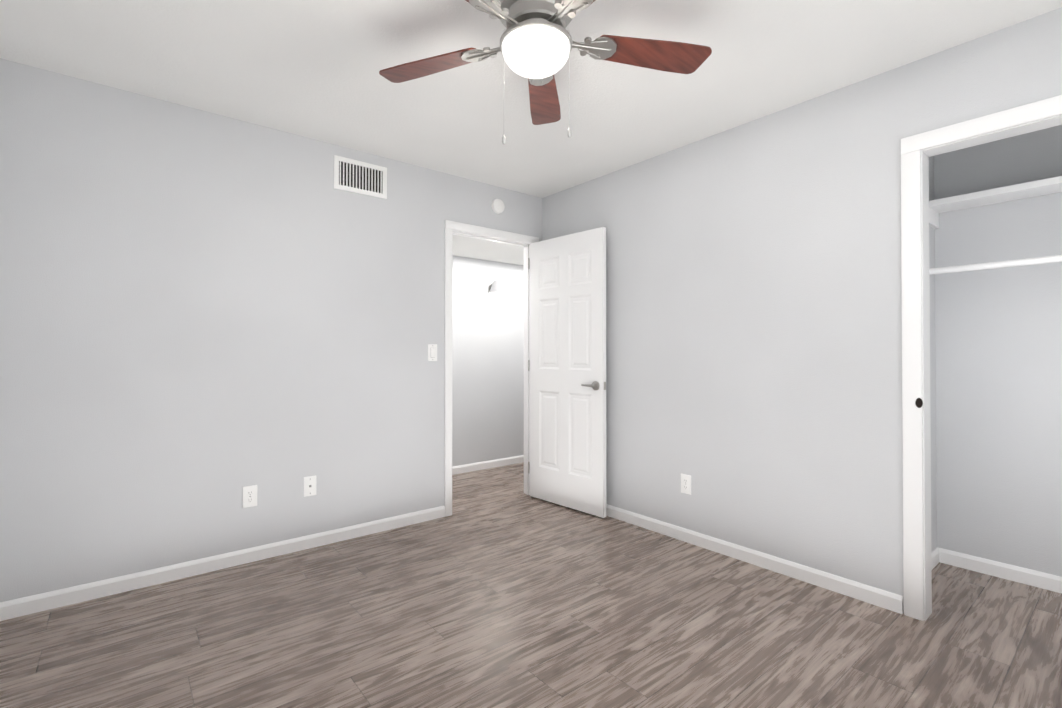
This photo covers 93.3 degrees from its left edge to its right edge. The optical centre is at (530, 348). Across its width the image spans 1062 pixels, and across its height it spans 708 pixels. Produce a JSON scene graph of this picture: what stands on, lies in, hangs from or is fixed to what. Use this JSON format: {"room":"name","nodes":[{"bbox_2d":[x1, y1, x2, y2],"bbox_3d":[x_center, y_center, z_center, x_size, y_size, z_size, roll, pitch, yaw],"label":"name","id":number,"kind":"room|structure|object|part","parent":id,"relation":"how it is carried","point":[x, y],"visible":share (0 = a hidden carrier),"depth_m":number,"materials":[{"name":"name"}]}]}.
{"room":"empty bedroom","nodes":[
{"label":"empty bedroom","id":0,"kind":"room"},
{"bbox_2d":[0,58,541,601],"bbox_3d":[-0.833,-0.034,3.446,4.165,2.440,0.100,0,-1,-39],"label":"wall","id":1,"kind":"structure","parent":0,"point":[206,318],"depth_m":2.63,"materials":[{"name":"paint"}]},
{"bbox_2d":[0,506,444,620],"bbox_3d":[-1.460,1.143,2.849,2.193,0.076,0.013,0,-1,-39],"label":"baseboard","id":2,"kind":"structure","parent":1,"relation":"attached to","point":[19,607],"depth_m":2.61,"materials":[{"name":"white wood"}]},
{"bbox_2d":[243,485,256,507],"bbox_3d":[-1.556,0.819,2.777,0.072,0.117,0.007,0,-1,-39],"label":"electrical outlet","id":3,"kind":"object","parent":1,"relation":"attached to","point":[249,496],"visible":1,"depth_m":2.77,"materials":[{"name":"white plastic"}]},
{"bbox_2d":[304,475,315,496],"bbox_3d":[-1.310,0.816,2.975,0.072,0.117,0.014,0,-1,-39],"label":"outlet","id":4,"kind":"object","parent":1,"relation":"attached to","point":[309,485],"visible":1,"depth_m":2.97,"materials":[{"name":"white plastic"}]},
{"bbox_2d":[334,155,386,198],"bbox_3d":[-1.079,-1.086,3.184,0.338,0.204,0.009,0,-1,-39],"label":"air vent","id":5,"kind":"object","parent":1,"relation":"in","point":[356,176],"visible":1,"depth_m":3.18,"materials":[{"name":"white metal"}]},
{"bbox_2d":[428,344,436,360],"bbox_3d":[-0.686,0.028,3.496,0.072,0.117,0.008,0,-1,-39],"label":"switch plate","id":6,"kind":"object","parent":1,"relation":"attached to","point":[432,352],"visible":1,"depth_m":3.49,"materials":[{"name":"white plastic"}]},
{"bbox_2d":[444,220,538,516],"bbox_3d":[-0.311,0.139,3.872,0.869,2.102,0.132,0,-1,-39],"label":"door frame","id":7,"kind":"structure","parent":1,"relation":"attached to","point":[450,226],"depth_m":3.63,"materials":[{"name":"white wood"}]},
{"bbox_2d":[528,227,605,517],"bbox_3d":[0.255,0.165,3.773,0.122,2.025,0.758,0,-1,-43],"label":"door","id":8,"kind":"structure","parent":7,"relation":"attached to","point":[567,370],"depth_m":3.72,"materials":[{"name":"white wood"}]},
{"bbox_3d":[-0.006,0.135,4.039,0.043,1.730,0.012,0,-1,-43],"label":"door hinges","id":9,"kind":"part","parent":8,"relation":"part of","materials":[{"name":"silver metal"}]},
{"bbox_3d":[0.456,0.260,3.559,0.122,0.066,0.172,0,-1,-43],"label":"handle","id":10,"kind":"part","parent":8,"relation":"part of","materials":[{"name":"silver metal"}]},
{"bbox_2d":[491,199,504,213],"bbox_3d":[-0.248,-1.095,3.847,0.112,0.112,0.036,0,-1,-39],"label":"smoke detector","id":11,"kind":"object","parent":1,"relation":"attached to","point":[497,206],"visible":1,"depth_m":3.83,"materials":[{"name":"white plastic"}]},
{"bbox_2d":[452,256,523,466],"bbox_3d":[-0.660,0.155,4.918,2.700,2.090,0.100,0,-1,-39],"label":"wall","id":12,"kind":"structure","parent":0,"point":[487,376],"depth_m":5.00,"materials":[{"name":"paint"}]},
{"bbox_2d":[452,455,523,474],"bbox_3d":[-0.624,1.161,4.865,2.500,0.076,0.013,0,-1,-39],"label":"baseboard","id":13,"kind":"structure","parent":12,"relation":"attached to","point":[477,466],"depth_m":5.01,"materials":[{"name":"white wood"}]},
{"bbox_2d":[488,280,504,294],"bbox_3d":[-0.341,-0.614,5.024,0.164,0.141,0.164,0,-1,-39],"label":"sconce","id":14,"kind":"object","parent":12,"relation":"attached to","point":[495,287],"visible":1,"depth_m":4.98,"materials":[{"name":"silver metal"}]},
{"bbox_2d":[453,235,523,264],"bbox_3d":[-0.365,-0.944,4.568,2.700,0.100,1.030,0,-1,-39],"label":"ceiling","id":15,"kind":"structure","parent":0,"point":[469,247],"depth_m":4.56,"materials":[{"name":"paint"}]},
{"bbox_2d":[0,462,1061,707],"bbox_3d":[0.145,1.228,2.504,4.500,0.100,4.840,0,-1,-39],"label":"floor","id":16,"kind":"structure","parent":0,"point":[498,588],"depth_m":2.07,"materials":[{"name":"laminate"}]},
{"bbox_2d":[0,0,1061,197],"bbox_3d":[0.342,-1.316,2.022,4.165,0.100,3.810,0,-1,-39],"label":"ceiling","id":17,"kind":"structure","parent":0,"point":[311,69],"depth_m":2.23,"materials":[{"name":"paint"}]},
{"bbox_2d":[379,0,711,143],"bbox_3d":[0.008,-0.977,1.719,1.253,0.585,1.249,0,-1,-39],"label":"fan","id":18,"kind":"object","parent":17,"relation":"hanging from","point":[537,44],"visible":1,"depth_m":1.79,"materials":[{"name":"brown wood"}]},
{"bbox_3d":[0.018,-1.009,1.754,0.240,0.088,0.240,0,-1,-39],"label":"globe","id":19,"kind":"part","parent":18,"relation":"part of","materials":[{"name":"white glass"}]},
{"bbox_2d":[542,7,1061,612],"bbox_3d":[1.276,-0.040,2.776,0.100,2.440,3.610,0,-1,-39],"label":"wall","id":20,"kind":"structure","parent":0,"point":[754,329],"depth_m":2.64,"materials":[{"name":"paint"}]},
{"bbox_2d":[681,474,690,494],"bbox_3d":[0.952,0.832,3.080,0.007,0.117,0.072,0,-1,-39],"label":"electrical outlet","id":21,"kind":"object","parent":20,"relation":"attached to","point":[685,484],"visible":1,"depth_m":3.08,"materials":[{"name":"white plastic"}]},
{"bbox_2d":[606,504,902,613],"bbox_3d":[0.866,1.146,3.172,0.020,0.076,2.461,0,-1,-39],"label":"baseboard","id":22,"kind":"structure","parent":20,"relation":"attached to","point":[866,593],"depth_m":2.67,"materials":[{"name":"white wood"}]},
{"bbox_2d":[901,95,1061,620],"bbox_3d":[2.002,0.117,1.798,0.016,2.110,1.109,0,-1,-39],"label":"trim","id":23,"kind":"structure","parent":20,"relation":"attached to","point":[913,146],"depth_m":2.19,"materials":[{"name":"white wood"}]},
{"bbox_2d":[915,398,922,407],"bbox_3d":[1.681,0.235,2.172,0.004,0.044,0.026,0,-1,-39],"label":"door knob","id":24,"kind":"object","parent":23,"relation":"attached to","point":[919,402],"visible":1,"depth_m":2.17,"materials":[{"name":"brown metal"}]},
{"bbox_2d":[929,153,948,551],"bbox_3d":[1.948,-0.041,2.602,0.720,2.440,0.150,0,-1,-39],"label":"wall","id":25,"kind":"structure","parent":0,"point":[939,483],"depth_m":2.78,"materials":[{"name":"paint"}]},
{"bbox_2d":[931,547,947,568],"bbox_3d":[1.975,1.140,2.536,0.690,0.076,0.030,0,-1,-39],"label":"baseboard","id":26,"kind":"structure","parent":25,"relation":"attached to","point":[938,555],"depth_m":2.75,"materials":[{"name":"white wood"}]},
{"bbox_2d":[945,125,1061,576],"bbox_3d":[1.914,-0.035,3.298,0.100,2.440,3.610,0,-1,-39],"label":"wall","id":27,"kind":"structure","parent":0,"point":[996,400],"depth_m":2.58,"materials":[{"name":"paint"}]},
{"bbox_2d":[929,176,1061,274],"bbox_3d":[2.524,-0.574,2.245,0.299,0.408,1.200,0,-1,-39],"label":"shelf","id":28,"kind":"object","parent":27,"relation":"attached to","point":[1053,185],"visible":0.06,"depth_m":2.46,"materials":[{"name":"white wood"}]},
{"bbox_2d":[948,550,1061,592],"bbox_3d":[2.634,1.138,2.320,0.013,0.076,1.200,0,-1,-39],"label":"baseboard","id":29,"kind":"structure","parent":27,"relation":"attached to","point":[1026,576],"depth_m":2.56,"materials":[{"name":"white wood"}]}
]}

